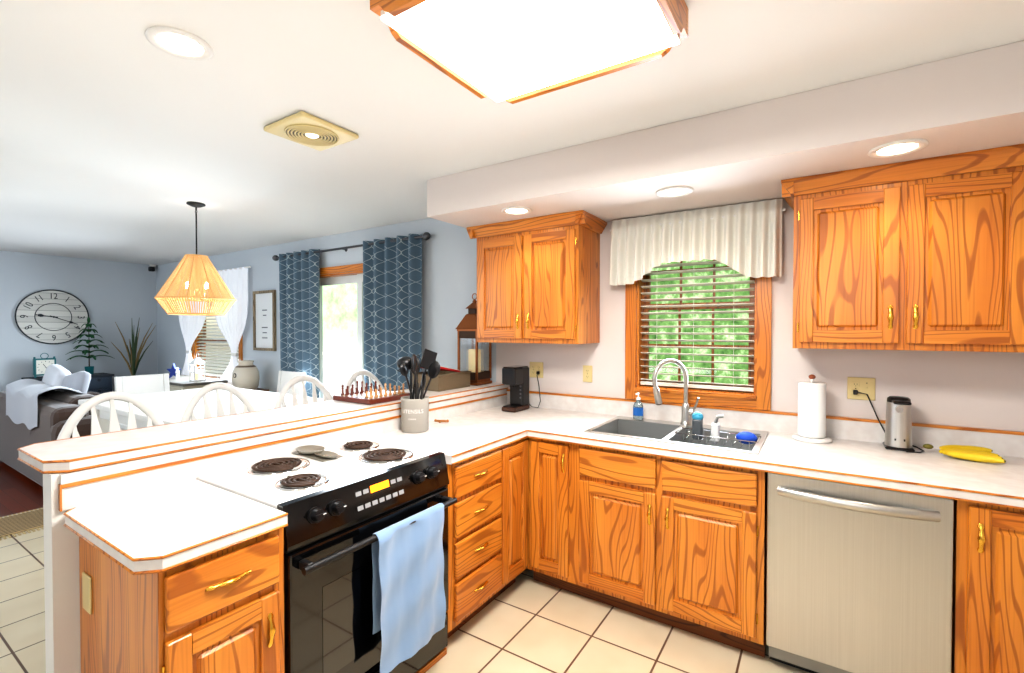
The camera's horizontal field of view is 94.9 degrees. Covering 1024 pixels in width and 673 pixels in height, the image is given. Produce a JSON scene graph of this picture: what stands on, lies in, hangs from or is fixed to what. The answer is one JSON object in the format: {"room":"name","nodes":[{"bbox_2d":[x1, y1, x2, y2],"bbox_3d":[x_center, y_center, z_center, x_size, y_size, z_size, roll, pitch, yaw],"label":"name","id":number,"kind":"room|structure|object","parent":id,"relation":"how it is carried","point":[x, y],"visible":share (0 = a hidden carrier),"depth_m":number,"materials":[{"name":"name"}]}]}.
{"room":"dining room and kitchen","nodes":[
{"label":"dining room and kitchen","id":0,"kind":"room"},
{"bbox_2d":[0,250,155,391],"bbox_3d":[-6.744,0.189,4.987,0.140,2.440,4.980,1,1,33],"label":"wall","id":1,"kind":"structure","parent":0,"point":[121,293],"depth_m":6.37,"materials":[{"name":"paint"}]},
{"bbox_2d":[14,290,88,343],"bbox_3d":[-5.930,-0.253,6.073,0.030,0.706,0.706,1,1,33],"label":"wall clock","id":2,"kind":"object","parent":1,"relation":"attached to","point":[52,316],"visible":1,"depth_m":6.05,"materials":[{"name":"white wood"}]},
{"bbox_2d":[0,460,809,672],"bbox_3d":[-2.409,1.492,2.189,10.480,0.080,5.280,1,1,33],"label":"floor","id":3,"kind":"structure","parent":0,"point":[525,622],"depth_m":2.28,"materials":[{"name":"tile"}]},
{"bbox_2d":[0,508,43,540],"bbox_3d":[-3.819,1.425,3.487,0.580,0.012,0.640,1,1,33],"label":"jute rug","id":4,"kind":"object","parent":3,"relation":"on","point":[23,522],"visible":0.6,"depth_m":3.56,"materials":[{"name":"beige fabric"}]},
{"bbox_2d":[0,364,99,486],"bbox_3d":[-4.603,0.860,5.025,2.380,1.096,0.980,1,1,33],"label":"sofa","id":5,"kind":"object","parent":3,"relation":"on","point":[32,411],"visible":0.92,"depth_m":4.59,"materials":[{"name":"brown"}]},
{"bbox_2d":[5,378,83,429],"bbox_3d":[-4.683,0.661,4.687,1.190,0.411,0.330,1,1,33],"label":"throw blanket","id":6,"kind":"object","parent":5,"relation":"on","point":[26,399],"depth_m":4.60,"materials":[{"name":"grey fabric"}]},
{"bbox_2d":[21,373,113,393],"bbox_3d":[-5.712,0.950,6.069,0.417,0.885,0.800,1,1,33],"label":"dresser","id":7,"kind":"object","parent":3,"relation":"on","point":[100,383],"visible":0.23,"depth_m":6.17,"materials":[{"name":"blue"}]},
{"bbox_2d":[33,353,55,377],"bbox_3d":[-5.845,0.357,5.872,0.074,0.304,0.203,1,1,33],"label":"clock","id":8,"kind":"object","parent":7,"relation":"on","point":[40,365],"visible":0.81,"depth_m":5.82,"materials":[{"name":"teal paint"}]},
{"bbox_2d":[65,317,114,373],"bbox_3d":[-5.579,0.121,6.210,0.443,0.765,0.501,1,1,33],"label":"fir","id":9,"kind":"object","parent":7,"relation":"on","point":[89,369],"visible":0.98,"depth_m":6.21,"materials":[{"name":"green plant"}]},
{"bbox_2d":[57,392,163,439],"bbox_3d":[-1.788,0.864,2.206,0.492,1.178,0.506,1,1,33],"label":"bar stool","id":10,"kind":"object","parent":3,"relation":"on","point":[68,429],"visible":0.25,"depth_m":2.30,"materials":[{"name":"white paint"}]},
{"bbox_2d":[43,473,197,672],"bbox_3d":[-0.776,0.931,2.571,0.088,1.029,2.564,1,1,33],"label":"wall","id":11,"kind":"structure","parent":3,"relation":"on","point":[62,599],"depth_m":1.49,"materials":[{"name":"white paint"}]},
{"bbox_2d":[17,382,507,473],"bbox_3d":[-0.894,0.394,2.631,0.398,0.041,2.577,1,1,33],"label":"bar","id":12,"kind":"object","parent":11,"relation":"on","point":[68,455],"visible":0.81,"depth_m":1.89,"materials":[{"name":"laminate"}]},
{"bbox_2d":[333,381,409,404],"bbox_3d":[-0.822,0.319,2.786,0.324,0.105,0.324,1,1,33],"label":"chess set","id":13,"kind":"object","parent":12,"relation":"on","point":[372,397],"visible":1,"depth_m":2.72,"materials":[{"name":"brown wood"}]},
{"bbox_2d":[412,366,470,391],"bbox_3d":[-0.521,0.272,3.304,0.292,0.181,0.412,1,1,33],"label":"wicker basket","id":14,"kind":"object","parent":12,"relation":"on","point":[446,378],"visible":0.77,"depth_m":3.22,"materials":[{"name":"brown wicker"}]},
{"bbox_2d":[456,293,491,385],"bbox_3d":[-0.284,0.015,3.565,0.210,0.687,0.210,1,1,33],"label":"lantern","id":15,"kind":"object","parent":12,"relation":"on","point":[466,327],"visible":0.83,"depth_m":3.52,"materials":[{"name":"orange metal"}]},
{"bbox_2d":[111,317,154,375],"bbox_3d":[-5.186,0.562,6.489,0.401,1.647,0.450,1,1,33],"label":"grasses","id":16,"kind":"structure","parent":3,"relation":"on","point":[134,360],"depth_m":6.47,"materials":[{"name":"green plant"}]},
{"bbox_2d":[114,373,169,430],"bbox_3d":[-3.351,0.893,4.379,0.476,1.049,0.420,1,1,33],"label":"dining chair","id":17,"kind":"object","parent":3,"relation":"on","point":[141,384],"visible":0.19,"depth_m":4.46,"materials":[{"name":"white paint"}]},
{"bbox_2d":[134,373,227,390],"bbox_3d":[-4.233,0.958,5.889,1.640,0.875,0.490,1,1,33],"label":"sideboard","id":18,"kind":"object","parent":3,"relation":"on","point":[182,382],"visible":0.04,"depth_m":5.43,"materials":[{"name":"beige wood"}]},
{"bbox_2d":[167,363,180,378],"bbox_3d":[-4.215,0.429,5.875,0.259,0.181,0.102,1,1,33],"label":"decor","id":19,"kind":"object","parent":18,"relation":"on","point":[174,370],"visible":0.98,"depth_m":5.88,"materials":[{"name":"blue"}]},
{"bbox_2d":[189,353,205,381],"bbox_3d":[-3.719,0.358,5.552,0.126,0.333,0.126,1,1,33],"label":"lantern","id":20,"kind":"object","parent":18,"relation":"on","point":[197,374],"visible":1,"depth_m":5.54,"materials":[{"name":"white paint"}]},
{"bbox_2d":[79,528,284,672],"bbox_3d":[-1.050,1.025,1.498,0.617,0.872,0.336,1,1,33],"label":"base cabinet","id":21,"kind":"object","parent":3,"relation":"on","point":[222,611],"depth_m":1.33,"materials":[{"name":"brown wood"}]},
{"bbox_2d":[58,445,287,574],"bbox_3d":[-1.050,0.512,1.460,0.601,0.155,0.381,1,1,33],"label":"countertop","id":22,"kind":"structure","parent":21,"relation":"on","point":[159,513],"depth_m":1.47,"materials":[{"name":"laminate"}]},
{"bbox_2d":[78,388,322,432],"bbox_3d":[-2.461,0.967,3.772,1.720,0.920,1.110,1,1,33],"label":"dining table","id":23,"kind":"object","parent":3,"relation":"on","point":[168,407],"visible":0.12,"depth_m":3.62,"materials":[{"name":"white paint"}]},
{"bbox_2d":[180,382,255,421],"bbox_3d":[-1.516,0.858,2.624,0.492,1.178,0.506,1,1,30],"label":"bar stool","id":24,"kind":"object","parent":3,"relation":"on","point":[196,398],"visible":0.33,"depth_m":2.71,"materials":[{"name":"white paint"}]},
{"bbox_2d":[256,388,268,391],"bbox_3d":[-2.963,1.000,5.238,0.340,0.810,0.340,1,1,33],"label":"plant stand","id":25,"kind":"object","parent":3,"relation":"on","point":[261,389],"visible":0.06,"depth_m":5.27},
{"bbox_2d":[232,360,259,389],"bbox_3d":[-2.963,0.431,5.229,0.270,0.325,0.270,1,1,33],"label":"jug","id":26,"kind":"object","parent":25,"relation":"on","point":[245,374],"visible":0.92,"depth_m":5.14,"materials":[{"name":"beige ceramic"}]},
{"bbox_2d":[277,371,305,395],"bbox_3d":[-2.392,0.889,4.684,0.420,1.049,0.476,1,1,33],"label":"dining chair","id":27,"kind":"object","parent":3,"relation":"on","point":[284,377],"visible":0.1,"depth_m":4.85,"materials":[{"name":"white paint"}]},
{"bbox_2d":[274,375,332,407],"bbox_3d":[-1.237,0.851,3.054,0.492,1.178,0.506,1,1,37],"label":"bar stool","id":28,"kind":"object","parent":3,"relation":"on","point":[288,385],"visible":0.25,"depth_m":3.16,"materials":[{"name":"white paint"}]},
{"bbox_2d":[198,437,456,672],"bbox_3d":[-0.704,0.985,1.938,0.681,0.941,0.776,1,1,33],"label":"range","id":29,"kind":"object","parent":3,"relation":"on","point":[366,560],"visible":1,"depth_m":1.74,"materials":[{"name":"black metal"}]},
{"bbox_2d":[292,445,342,461],"bbox_3d":[-0.856,0.515,2.077,0.268,0.022,0.111,1,1,33],"label":"spoon rest","id":30,"kind":"object","parent":29,"relation":"on","point":[317,453],"visible":1,"depth_m":2.06,"materials":[{"name":"brown ceramic"}]},
{"bbox_2d":[371,502,445,672],"bbox_3d":[-0.392,0.972,1.849,0.061,0.523,0.360,1,1,33],"label":"towel","id":31,"kind":"object","parent":29,"relation":"hanging from","point":[408,593],"depth_m":1.81,"materials":[{"name":"blue fabric"}]},
{"bbox_2d":[327,375,359,397],"bbox_3d":[-1.696,0.896,4.231,0.420,1.049,0.476,1,1,33],"label":"dining chair","id":32,"kind":"object","parent":3,"relation":"on","point":[335,383],"visible":0.08,"depth_m":4.42,"materials":[{"name":"white paint"}]},
{"bbox_2d":[344,370,384,393],"bbox_3d":[-0.955,0.845,3.488,0.492,1.178,0.506,1,1,31],"label":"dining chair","id":33,"kind":"object","parent":3,"relation":"on","point":[356,374],"visible":0.08,"depth_m":3.58,"materials":[{"name":"white paint"}]},
{"bbox_2d":[416,463,458,672],"bbox_3d":[-0.746,1.018,1.966,0.617,0.872,0.818,1,1,33],"label":"base cabinet","id":34,"kind":"object","parent":3,"relation":"on","point":[453,470],"depth_m":2.16,"materials":[{"name":"brown wood"}]},
{"bbox_2d":[459,438,527,628],"bbox_3d":[-0.345,1.009,2.582,0.617,0.872,0.687,1,1,33],"label":"base cabinet","id":35,"kind":"object","parent":3,"relation":"on","point":[493,485],"depth_m":2.40,"materials":[{"name":"brown wood"}]},
{"bbox_2d":[527,437,766,657],"bbox_3d":[0.770,1.007,2.654,1.212,0.872,0.685,1,1,33],"label":"base cabinet","id":36,"kind":"object","parent":3,"relation":"on","point":[678,544],"depth_m":2.30,"materials":[{"name":"brown wood"}]},
{"bbox_2d":[766,472,953,672],"bbox_3d":[1.515,1.015,2.122,0.602,0.872,0.725,1,1,33],"label":"dishwasher","id":37,"kind":"object","parent":3,"relation":"on","point":[859,579],"visible":0.96,"depth_m":1.85,"materials":[{"name":"grey metal"}]},
{"bbox_2d":[767,472,998,672],"bbox_3d":[1.566,1.015,2.137,0.724,0.872,0.685,1,1,33],"label":"base cabinet","id":38,"kind":"object","parent":3,"relation":"on","point":[975,595],"depth_m":1.67,"materials":[{"name":"brown wood"}]},
{"bbox_2d":[995,506,1023,672],"bbox_3d":[2.029,1.020,1.836,0.556,0.872,0.685,1,1,33],"label":"base cabinet","id":39,"kind":"object","parent":3,"relation":"on","point":[1011,520],"depth_m":1.62,"materials":[{"name":"brown wood"}]},
{"bbox_2d":[438,389,1023,509],"bbox_3d":[1.390,0.500,2.239,3.896,0.154,0.747,1,1,33],"label":"countertop","id":40,"kind":"structure","parent":39,"relation":"on","point":[856,454],"depth_m":2.26,"materials":[{"name":"laminate"}]},
{"bbox_2d":[397,349,439,432],"bbox_3d":[-0.509,0.300,2.635,0.247,0.459,0.295,1,1,33],"label":"utensil crock","id":41,"kind":"object","parent":40,"relation":"on","point":[415,411],"visible":1,"depth_m":2.59,"materials":[{"name":"beige ceramic"}]},
{"bbox_2d":[434,419,448,422],"bbox_3d":[-0.434,0.517,2.882,0.087,0.017,0.054,1,1,33],"label":"trinket","id":42,"kind":"object","parent":40,"relation":"on","point":[436,420],"visible":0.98,"depth_m":2.88,"materials":[{"name":"brown wood"}]},
{"bbox_2d":[502,365,540,412],"bbox_3d":[0.077,0.364,3.345,0.166,0.309,0.306,1,1,33],"label":"coffee maker","id":43,"kind":"object","parent":40,"relation":"on","point":[515,378],"visible":0.98,"depth_m":3.29,"materials":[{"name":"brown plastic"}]},
{"bbox_2d":[633,393,642,419],"bbox_3d":[0.785,0.435,2.931,0.064,0.166,0.062,1,1,33],"label":"soap dispenser","id":44,"kind":"object","parent":40,"relation":"on","point":[638,410],"visible":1,"depth_m":2.92,"materials":[{"name":"teal plastic"}]},
{"bbox_2d":[652,359,698,424],"bbox_3d":[0.961,0.325,2.739,0.229,0.392,0.214,1,1,33],"label":"faucet","id":45,"kind":"object","parent":40,"relation":"on","point":[687,411],"visible":1,"depth_m":2.76,"materials":[{"name":"silver metal"}]},
{"bbox_2d":[584,416,768,454],"bbox_3d":[0.908,0.628,2.600,0.860,0.208,0.545,1,1,33],"label":"sink","id":46,"kind":"object","parent":40,"relation":"in","point":[647,429],"visible":0.23,"depth_m":2.70,"materials":[{"name":"silver metal"}]},
{"bbox_2d":[675,412,760,448],"bbox_3d":[1.091,0.486,2.494,0.402,0.154,0.156,1,1,33],"label":"sink caddy","id":47,"kind":"object","parent":46,"relation":"in","point":[749,438],"visible":1,"depth_m":2.49,"materials":[{"name":"silver metal"}]},
{"bbox_2d":[792,374,831,443],"bbox_3d":[1.546,0.364,2.422,0.176,0.338,0.176,1,1,33],"label":"paper towel holder","id":48,"kind":"object","parent":40,"relation":"on","point":[812,411],"visible":1,"depth_m":2.37,"materials":[{"name":"white paper"}]},
{"bbox_2d":[853,390,924,452],"bbox_3d":[1.819,0.406,2.273,0.265,0.258,0.206,1,1,33],"label":"can opener","id":49,"kind":"object","parent":40,"relation":"on","point":[898,429],"visible":1,"depth_m":2.21,"materials":[{"name":"silver plastic"}]},
{"bbox_2d":[923,444,1005,462],"bbox_3d":[1.987,0.514,2.074,0.248,0.047,0.166,1,1,33],"label":"bananas","id":50,"kind":"object","parent":40,"relation":"on","point":[976,453],"visible":1,"depth_m":2.05,"materials":[{"name":"yellow food"}]},
{"bbox_2d":[0,0,1023,264],"bbox_3d":[-2.409,-1.038,2.151,10.480,0.100,5.280,1,1,33],"label":"ceiling","id":51,"kind":"structure","parent":0,"point":[122,138],"depth_m":1.98,"materials":[{"name":"paint"}]},
{"bbox_2d":[148,264,155,271],"bbox_3d":[-5.310,-1.011,6.926,0.070,0.099,0.075,1,1,33],"label":"security camera","id":52,"kind":"object","parent":51,"relation":"attached to","point":[151,267],"visible":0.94,"depth_m":6.91,"materials":[{"name":"black plastic"}]},
{"bbox_2d":[145,26,213,60],"bbox_3d":[-1.107,-0.974,1.568,0.188,0.009,0.188,1,1,33],"label":"recessed light","id":53,"kind":"object","parent":51,"relation":"in","point":[179,43],"visible":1,"depth_m":1.56,"materials":[{"name":"white paint"}]},
{"bbox_2d":[154,201,236,315],"bbox_3d":[-2.397,-0.587,3.570,0.522,0.845,0.522,1,1,33],"label":"pendant light","id":54,"kind":"object","parent":51,"relation":"hanging from","point":[202,285],"visible":1,"depth_m":3.47,"materials":[{"name":"beige"}]},
{"bbox_2d":[263,111,358,150],"bbox_3d":[-0.959,-0.972,2.253,0.310,0.033,0.310,1,1,33],"label":"fan","id":55,"kind":"object","parent":51,"relation":"attached to","point":[308,130],"visible":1,"depth_m":2.21,"materials":[{"name":"brown plastic"}]},
{"bbox_2d":[370,0,687,103],"bbox_3d":[0.070,-0.916,1.341,0.700,0.118,0.600,1,1,33],"label":"ceiling light fixture","id":56,"kind":"object","parent":51,"relation":"attached to","point":[512,51],"visible":1,"depth_m":1.37,"materials":[{"name":"white plastic"}]},
{"bbox_2d":[156,199,1023,439],"bbox_3d":[-1.008,0.199,4.325,10.480,2.440,0.140,1,1,33],"label":"wall","id":57,"kind":"structure","parent":0,"point":[985,390],"depth_m":3.16,"materials":[{"name":"paint"}]},
{"bbox_2d":[178,266,250,385],"bbox_3d":[-3.864,0.056,6.021,1.920,1.774,0.044,1,1,33],"label":"curtains","id":58,"kind":"object","parent":57,"relation":"attached to","point":[231,323],"visible":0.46,"depth_m":5.74,"materials":[{"name":"white fabric"}]},
{"bbox_2d":[191,298,242,378],"bbox_3d":[-3.801,0.061,6.118,1.320,1.180,0.169,1,1,33],"label":"window","id":59,"kind":"structure","parent":57,"relation":"in","point":[194,349],"depth_m":6.40,"materials":[{"name":"brown wood"}]},
{"bbox_2d":[196,302,238,378],"bbox_3d":[-3.809,0.060,6.105,1.164,1.023,0.054,1,1,33],"label":"window blind","id":60,"kind":"object","parent":59,"relation":"attached to","point":[217,368],"visible":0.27,"depth_m":6.18,"materials":[{"name":"white plastic"}]},
{"bbox_2d":[253,290,276,350],"bbox_3d":[-2.858,-0.183,5.418,0.440,0.690,0.028,1,1,33],"label":"framed print","id":61,"kind":"object","parent":57,"relation":"attached to","point":[264,320],"visible":1,"depth_m":5.42,"materials":[{"name":"grey wood"}]},
{"bbox_2d":[320,263,363,398],"bbox_3d":[-1.484,0.357,4.623,1.710,2.115,0.157,1,1,33],"label":"door frame","id":62,"kind":"structure","parent":57,"relation":"attached to","point":[339,277],"depth_m":4.66,"materials":[{"name":"brown wood"}]},
{"bbox_2d":[272,232,430,397],"bbox_3d":[-1.652,0.254,4.592,2.327,2.282,0.111,1,1,33],"label":"curtains","id":63,"kind":"object","parent":57,"relation":"attached to","point":[392,295],"visible":0.52,"depth_m":4.31,"materials":[{"name":"blue fabric"}]},
{"bbox_2d":[530,362,542,377],"bbox_3d":[0.179,0.246,3.464,0.116,0.115,0.008,1,1,33],"label":"electrical outlet plate","id":64,"kind":"object","parent":57,"relation":"attached to","point":[535,366],"visible":0.83,"depth_m":3.46,"materials":[{"name":"brown plastic"}]},
{"bbox_2d":[466,210,606,343],"bbox_3d":[0.159,-0.363,3.239,0.894,0.810,0.390,1,1,33],"label":"upper cabinet","id":65,"kind":"object","parent":57,"relation":"attached to","point":[538,279],"visible":1,"depth_m":3.07,"materials":[{"name":"brown wood"}]},
{"bbox_2d":[583,365,591,381],"bbox_3d":[0.521,0.257,3.241,0.070,0.115,0.008,1,1,33],"label":"electrical outlet plate","id":66,"kind":"object","parent":57,"relation":"attached to","point":[587,373],"visible":1,"depth_m":3.24,"materials":[{"name":"brown plastic"}]},
{"bbox_2d":[609,199,784,284],"bbox_3d":[1.047,-0.542,2.797,1.000,0.428,0.079,1,1,33],"label":"valance curtain","id":67,"kind":"object","parent":57,"relation":"attached to","point":[745,239],"visible":1,"depth_m":2.75,"materials":[{"name":"white fabric"}]},
{"bbox_2d":[625,260,771,410],"bbox_3d":[1.133,-0.175,2.907,0.840,1.170,0.169,1,1,33],"label":"kitchen window","id":68,"kind":"structure","parent":57,"relation":"in","point":[759,398],"depth_m":2.87,"materials":[{"name":"brown wood"}]},
{"bbox_2d":[640,261,754,391],"bbox_3d":[1.125,-0.178,2.894,0.664,0.988,0.054,1,1,33],"label":"window blind","id":69,"kind":"object","parent":68,"relation":"attached to","point":[734,387],"visible":0.6,"depth_m":2.88,"materials":[{"name":"white plastic"}]},
{"bbox_2d":[847,377,874,400],"bbox_3d":[1.793,0.268,2.411,0.116,0.115,0.015,1,1,33],"label":"electrical outlet plate","id":70,"kind":"object","parent":57,"relation":"attached to","point":[864,385],"visible":0.83,"depth_m":2.41,"materials":[{"name":"brown plastic"}]},
{"bbox_2d":[789,144,1023,352],"bbox_3d":[1.825,-0.347,2.176,0.883,0.810,0.358,1,1,33],"label":"upper cabinet","id":71,"kind":"object","parent":57,"relation":"attached to","point":[926,254],"depth_m":2.02,"materials":[{"name":"brown wood"}]},
{"bbox_2d":[427,40,1023,227],"bbox_3d":[1.343,-0.871,2.237,4.000,0.234,0.769,1,1,33],"label":"soffit","id":72,"kind":"structure","parent":0,"point":[760,151],"depth_m":2.04,"materials":[{"name":"paint"}]},
{"bbox_2d":[501,206,531,214],"bbox_3d":[0.027,-0.758,2.838,0.188,0.009,0.188,1,1,33],"label":"recessed light","id":73,"kind":"object","parent":72,"relation":"in","point":[516,210],"visible":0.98,"depth_m":2.83,"materials":[{"name":"white paint"}]},
{"bbox_2d":[656,186,693,197],"bbox_3d":[0.847,-0.752,2.448,0.188,0.009,0.188,1,1,33],"label":"recessed light","id":74,"kind":"object","parent":72,"relation":"in","point":[673,191],"visible":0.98,"depth_m":2.44,"materials":[{"name":"white paint"}]},
{"bbox_2d":[868,139,928,157],"bbox_3d":[1.528,-0.743,1.863,0.188,0.009,0.188,1,1,33],"label":"recessed light","id":75,"kind":"object","parent":72,"relation":"in","point":[898,148],"visible":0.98,"depth_m":1.86,"materials":[{"name":"white paint"}]},
{"label":"outside","id":76,"kind":"structure","parent":0,"visible":0},
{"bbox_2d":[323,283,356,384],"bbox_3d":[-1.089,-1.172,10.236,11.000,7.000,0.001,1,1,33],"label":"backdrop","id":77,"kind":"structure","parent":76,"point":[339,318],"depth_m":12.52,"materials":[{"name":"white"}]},
{"bbox_2d":[323,351,715,388],"bbox_3d":[-1.632,0.923,6.661,8.020,1.120,3.040,1,1,33],"label":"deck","id":78,"kind":"object","parent":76,"point":[339,354],"visible":0.15,"depth_m":9.44,"materials":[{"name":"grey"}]},
{"bbox_2d":[649,259,749,384],"bbox_3d":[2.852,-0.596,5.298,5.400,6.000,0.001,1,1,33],"label":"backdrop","id":79,"kind":"structure","parent":76,"point":[708,351],"depth_m":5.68,"materials":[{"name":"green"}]}
]}

